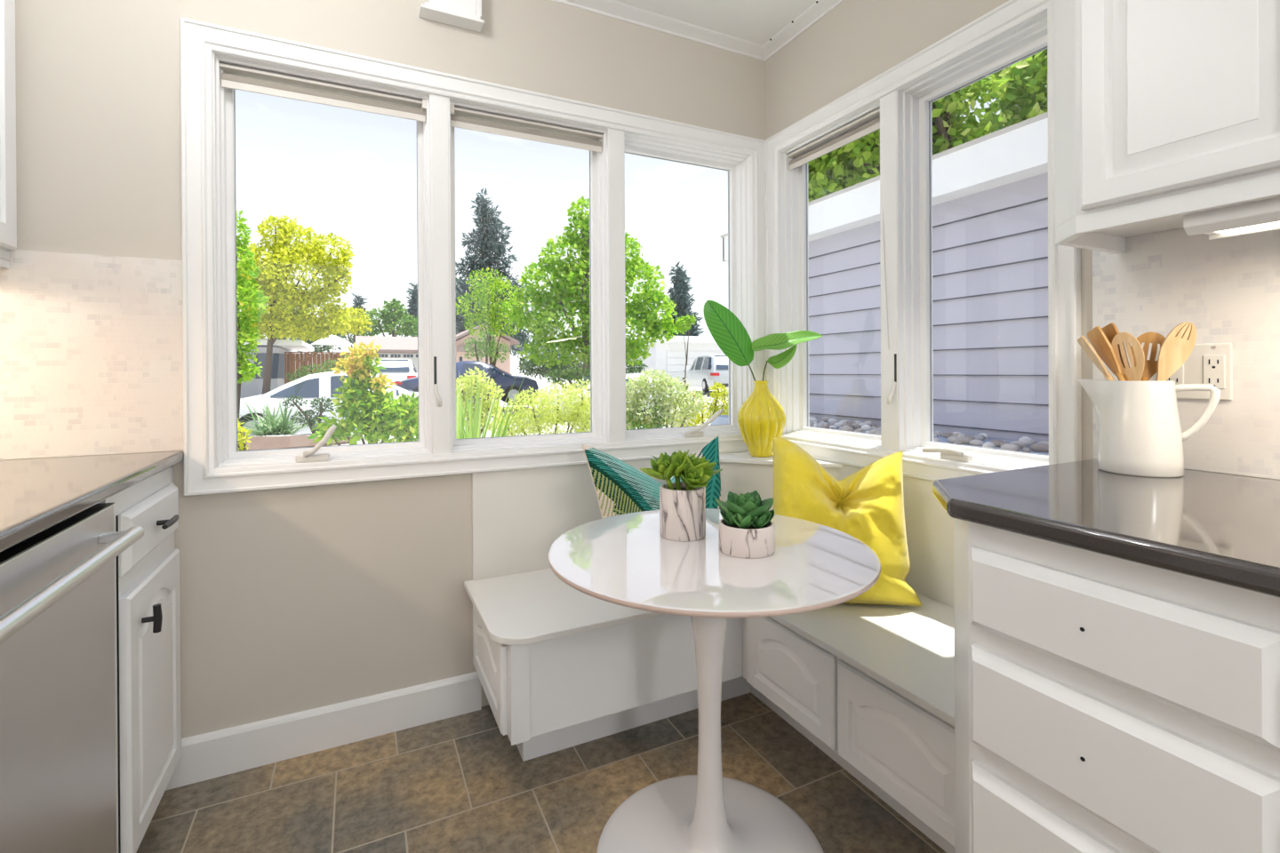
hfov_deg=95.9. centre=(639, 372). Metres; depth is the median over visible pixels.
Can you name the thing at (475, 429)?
clump
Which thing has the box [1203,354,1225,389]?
receptacle
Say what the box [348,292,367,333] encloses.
conifer tree
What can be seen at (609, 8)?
trim
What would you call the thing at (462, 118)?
roller blind
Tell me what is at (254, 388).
house
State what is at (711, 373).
tail lamp
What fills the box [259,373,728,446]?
ground
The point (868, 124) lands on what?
roller blind
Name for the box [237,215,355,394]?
tree
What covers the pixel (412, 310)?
conifer tree
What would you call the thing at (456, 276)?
tree
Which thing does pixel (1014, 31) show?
window
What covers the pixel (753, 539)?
pot
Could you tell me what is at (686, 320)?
tree
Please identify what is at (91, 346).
backsplash
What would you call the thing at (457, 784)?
floor
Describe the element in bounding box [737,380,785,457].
ribbed vase
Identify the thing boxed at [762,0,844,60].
trim
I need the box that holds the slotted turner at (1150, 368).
[1131,331,1165,381]
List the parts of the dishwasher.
bar handle, handle mount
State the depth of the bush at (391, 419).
4.53 m
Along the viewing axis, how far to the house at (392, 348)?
30.84 m
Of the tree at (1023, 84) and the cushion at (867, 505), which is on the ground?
the tree at (1023, 84)
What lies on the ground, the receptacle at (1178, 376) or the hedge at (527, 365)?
the hedge at (527, 365)
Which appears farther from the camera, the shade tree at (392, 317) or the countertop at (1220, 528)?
the shade tree at (392, 317)
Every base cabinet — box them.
[97,465,181,852]
[953,518,1279,852]
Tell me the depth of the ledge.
3.15 m
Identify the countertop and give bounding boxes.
[0,451,183,552]
[932,458,1279,598]
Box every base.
[472,605,750,761]
[742,616,955,852]
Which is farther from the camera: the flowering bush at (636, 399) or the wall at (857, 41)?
the flowering bush at (636, 399)
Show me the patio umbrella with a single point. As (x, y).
(333, 340)
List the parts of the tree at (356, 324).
crown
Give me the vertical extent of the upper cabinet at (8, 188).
0.975 m
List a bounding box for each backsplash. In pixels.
[0,249,183,460]
[1092,227,1279,479]
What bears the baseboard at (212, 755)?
attached to the wall at (298, 599)
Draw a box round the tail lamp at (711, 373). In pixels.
[710,372,719,375]
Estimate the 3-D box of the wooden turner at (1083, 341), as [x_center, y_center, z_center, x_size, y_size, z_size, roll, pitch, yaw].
[0.995,0.050,1.190,0.153,0.257,0.049,0,0,41]
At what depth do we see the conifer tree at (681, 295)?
51.72 m
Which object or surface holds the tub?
in the dishwasher
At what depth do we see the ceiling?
2.16 m
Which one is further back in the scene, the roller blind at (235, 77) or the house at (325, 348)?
the house at (325, 348)
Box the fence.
[284,352,367,384]
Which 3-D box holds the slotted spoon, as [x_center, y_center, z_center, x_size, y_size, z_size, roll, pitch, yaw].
[1.011,0.052,1.175,0.079,0.271,0.036,0,0,22]
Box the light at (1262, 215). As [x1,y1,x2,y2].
[1183,196,1279,239]
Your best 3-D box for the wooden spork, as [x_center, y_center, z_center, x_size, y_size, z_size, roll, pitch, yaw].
[1.031,0.044,1.154,0.120,0.287,0.022,0,0,34]
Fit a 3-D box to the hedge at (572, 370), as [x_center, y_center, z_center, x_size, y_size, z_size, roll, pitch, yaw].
[-1.859,0.634,18.021,2.224,1.668,0.863,0,0,-4]
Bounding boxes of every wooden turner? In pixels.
[1076,336,1114,380]
[1087,326,1125,380]
[1101,322,1130,381]
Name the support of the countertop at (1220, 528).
on the base cabinet at (1104, 704)
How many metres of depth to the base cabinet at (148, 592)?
1.30 m
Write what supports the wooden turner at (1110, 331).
in the pitcher
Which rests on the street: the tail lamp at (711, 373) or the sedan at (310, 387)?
the sedan at (310, 387)
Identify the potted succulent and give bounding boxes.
[640,449,722,541]
[714,490,775,558]
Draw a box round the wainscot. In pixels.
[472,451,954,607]
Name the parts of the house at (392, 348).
garage door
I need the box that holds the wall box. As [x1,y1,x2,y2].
[418,0,484,31]
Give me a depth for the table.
1.31 m
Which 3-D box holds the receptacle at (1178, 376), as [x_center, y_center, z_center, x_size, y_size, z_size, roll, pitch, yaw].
[1.125,-0.001,1.218,0.004,0.068,0.033,0,0,-26]
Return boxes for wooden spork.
[1155,321,1196,381]
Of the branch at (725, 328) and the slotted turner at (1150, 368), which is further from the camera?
the branch at (725, 328)
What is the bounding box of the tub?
[0,504,97,553]
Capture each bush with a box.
[307,340,418,446]
[456,366,506,434]
[495,378,590,436]
[625,368,709,430]
[663,381,728,427]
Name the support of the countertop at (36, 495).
on the base cabinet
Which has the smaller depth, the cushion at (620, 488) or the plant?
the cushion at (620, 488)
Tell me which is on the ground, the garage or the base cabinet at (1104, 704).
the garage
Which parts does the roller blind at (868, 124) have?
head rail, pull cord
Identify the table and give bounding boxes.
[547,508,880,852]
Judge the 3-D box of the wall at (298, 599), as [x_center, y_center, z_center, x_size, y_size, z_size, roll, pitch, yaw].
[-0.675,-0.157,1.947,2.910,2.560,0.140,0,0,-26]
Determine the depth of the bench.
1.57 m
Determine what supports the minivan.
on the ground
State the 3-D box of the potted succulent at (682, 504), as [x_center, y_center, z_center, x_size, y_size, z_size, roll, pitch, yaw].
[0.101,0.296,1.434,0.174,0.208,0.174,0,0,23]
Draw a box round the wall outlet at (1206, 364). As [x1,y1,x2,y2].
[1157,343,1232,400]
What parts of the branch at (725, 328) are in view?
stem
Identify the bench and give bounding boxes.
[464,568,954,727]
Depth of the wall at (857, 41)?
1.99 m
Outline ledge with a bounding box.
[711,415,1048,455]
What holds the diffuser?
attached to the light at (1262, 215)
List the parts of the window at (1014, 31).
sash, lock lever, crank handle, sash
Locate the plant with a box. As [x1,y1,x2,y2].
[280,394,335,434]
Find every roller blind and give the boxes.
[219,63,427,121]
[449,104,603,152]
[786,108,889,349]
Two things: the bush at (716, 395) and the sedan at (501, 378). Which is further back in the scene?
the sedan at (501, 378)
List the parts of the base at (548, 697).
door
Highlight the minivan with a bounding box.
[680,354,728,391]
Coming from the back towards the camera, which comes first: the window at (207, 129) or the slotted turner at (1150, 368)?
the window at (207, 129)
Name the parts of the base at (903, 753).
door, door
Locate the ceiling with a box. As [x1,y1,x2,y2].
[612,0,817,45]
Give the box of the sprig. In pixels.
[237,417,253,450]
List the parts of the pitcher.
handle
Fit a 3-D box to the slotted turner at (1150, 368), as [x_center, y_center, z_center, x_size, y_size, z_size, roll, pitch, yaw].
[1.024,0.052,1.176,0.080,0.270,0.034,0,0,5]
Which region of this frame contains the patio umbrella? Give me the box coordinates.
[311,334,352,351]
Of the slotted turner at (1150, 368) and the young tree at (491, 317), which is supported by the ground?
the young tree at (491, 317)
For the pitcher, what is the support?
on the countertop at (1220, 528)
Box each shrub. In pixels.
[285,352,355,382]
[462,328,511,400]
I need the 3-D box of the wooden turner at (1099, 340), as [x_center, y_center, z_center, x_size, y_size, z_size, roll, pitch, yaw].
[0.993,0.040,1.183,0.043,0.276,0.142,0,0,-30]
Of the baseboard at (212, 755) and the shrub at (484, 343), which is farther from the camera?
the shrub at (484, 343)
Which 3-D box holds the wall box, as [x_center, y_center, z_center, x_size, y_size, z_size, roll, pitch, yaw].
[-0.608,-1.223,1.867,0.194,0.168,0.062,0,0,-26]
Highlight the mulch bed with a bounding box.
[240,435,351,450]
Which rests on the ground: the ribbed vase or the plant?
the plant
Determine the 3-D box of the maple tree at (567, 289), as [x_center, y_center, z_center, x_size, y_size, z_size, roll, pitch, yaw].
[-1.628,-2.160,19.039,5.774,7.303,2.560,0,0,-1]
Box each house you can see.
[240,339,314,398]
[355,336,417,376]
[456,323,519,373]
[720,112,1048,443]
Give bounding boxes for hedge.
[515,348,647,388]
[544,366,590,388]
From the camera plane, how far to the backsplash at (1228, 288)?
1.16 m
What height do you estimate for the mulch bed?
0.030 m
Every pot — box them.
[659,481,705,541]
[718,518,775,558]
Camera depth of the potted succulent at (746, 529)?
1.26 m
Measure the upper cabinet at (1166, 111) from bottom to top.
1.055 m
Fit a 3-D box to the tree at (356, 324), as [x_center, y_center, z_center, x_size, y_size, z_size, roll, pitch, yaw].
[-18.921,-1.723,38.009,2.732,5.542,1.899,0,0,7]
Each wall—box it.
[2,0,765,738]
[765,0,1279,480]
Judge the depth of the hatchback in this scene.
15.99 m
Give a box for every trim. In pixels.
[551,0,765,61]
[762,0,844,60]
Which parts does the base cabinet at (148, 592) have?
drawer, door, handle, handle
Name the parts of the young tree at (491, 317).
crown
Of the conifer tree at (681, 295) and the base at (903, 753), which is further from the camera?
the conifer tree at (681, 295)
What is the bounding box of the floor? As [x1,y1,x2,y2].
[136,684,946,852]
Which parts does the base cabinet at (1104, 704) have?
drawer, drawer, drawer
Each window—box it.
[179,16,766,496]
[764,0,1081,481]
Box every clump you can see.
[238,398,322,436]
[408,371,528,439]
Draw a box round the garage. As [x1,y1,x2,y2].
[625,336,724,386]
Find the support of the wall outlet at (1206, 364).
attached to the backsplash at (1228, 288)
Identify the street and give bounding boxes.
[293,406,728,434]
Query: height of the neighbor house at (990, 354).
2.946 m
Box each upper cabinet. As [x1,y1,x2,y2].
[0,0,16,269]
[1054,0,1279,254]
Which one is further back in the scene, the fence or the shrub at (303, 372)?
the fence
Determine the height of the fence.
2.140 m
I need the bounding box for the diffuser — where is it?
[1215,221,1279,234]
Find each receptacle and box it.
[1167,363,1183,384]
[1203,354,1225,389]
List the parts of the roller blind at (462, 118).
head rail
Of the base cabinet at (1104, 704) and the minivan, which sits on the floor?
the base cabinet at (1104, 704)
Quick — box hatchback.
[539,373,697,420]
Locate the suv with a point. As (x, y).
(397, 370)
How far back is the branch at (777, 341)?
2.23 m
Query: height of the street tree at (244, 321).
4.344 m
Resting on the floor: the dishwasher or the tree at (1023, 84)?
the dishwasher
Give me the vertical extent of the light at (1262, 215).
0.064 m
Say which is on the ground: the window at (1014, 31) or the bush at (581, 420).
the bush at (581, 420)
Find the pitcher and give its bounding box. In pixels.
[1076,378,1220,478]
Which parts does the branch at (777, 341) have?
stem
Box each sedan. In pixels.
[238,370,418,436]
[393,360,538,405]
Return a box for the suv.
[372,359,416,382]
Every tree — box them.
[236,209,270,432]
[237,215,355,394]
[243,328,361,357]
[336,304,372,352]
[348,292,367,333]
[352,297,417,336]
[402,282,417,336]
[455,187,543,359]
[455,276,524,332]
[456,267,522,399]
[502,195,678,375]
[659,261,703,336]
[674,313,695,386]
[808,48,1047,202]
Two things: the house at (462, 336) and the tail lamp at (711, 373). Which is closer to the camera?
the tail lamp at (711, 373)
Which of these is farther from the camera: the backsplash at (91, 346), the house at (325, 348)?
the house at (325, 348)
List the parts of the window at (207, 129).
crank handle, sash, lock lever, sash, sash, crank handle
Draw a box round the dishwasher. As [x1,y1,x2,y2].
[0,502,144,852]
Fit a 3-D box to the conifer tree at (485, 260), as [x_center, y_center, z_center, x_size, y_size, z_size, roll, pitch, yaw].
[-12.031,-6.678,44.920,9.009,15.278,3.987,0,0,0]
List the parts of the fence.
cap rail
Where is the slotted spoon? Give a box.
[1111,331,1144,381]
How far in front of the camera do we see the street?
17.34 m
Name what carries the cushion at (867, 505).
on the bench
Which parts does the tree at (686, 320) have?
crown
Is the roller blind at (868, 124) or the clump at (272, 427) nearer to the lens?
the roller blind at (868, 124)
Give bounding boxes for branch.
[703,300,755,380]
[752,330,822,380]
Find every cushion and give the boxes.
[581,435,721,519]
[772,437,922,606]
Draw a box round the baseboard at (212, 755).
[165,672,481,791]
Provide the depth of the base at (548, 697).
1.65 m
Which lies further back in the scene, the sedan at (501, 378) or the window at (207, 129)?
the sedan at (501, 378)

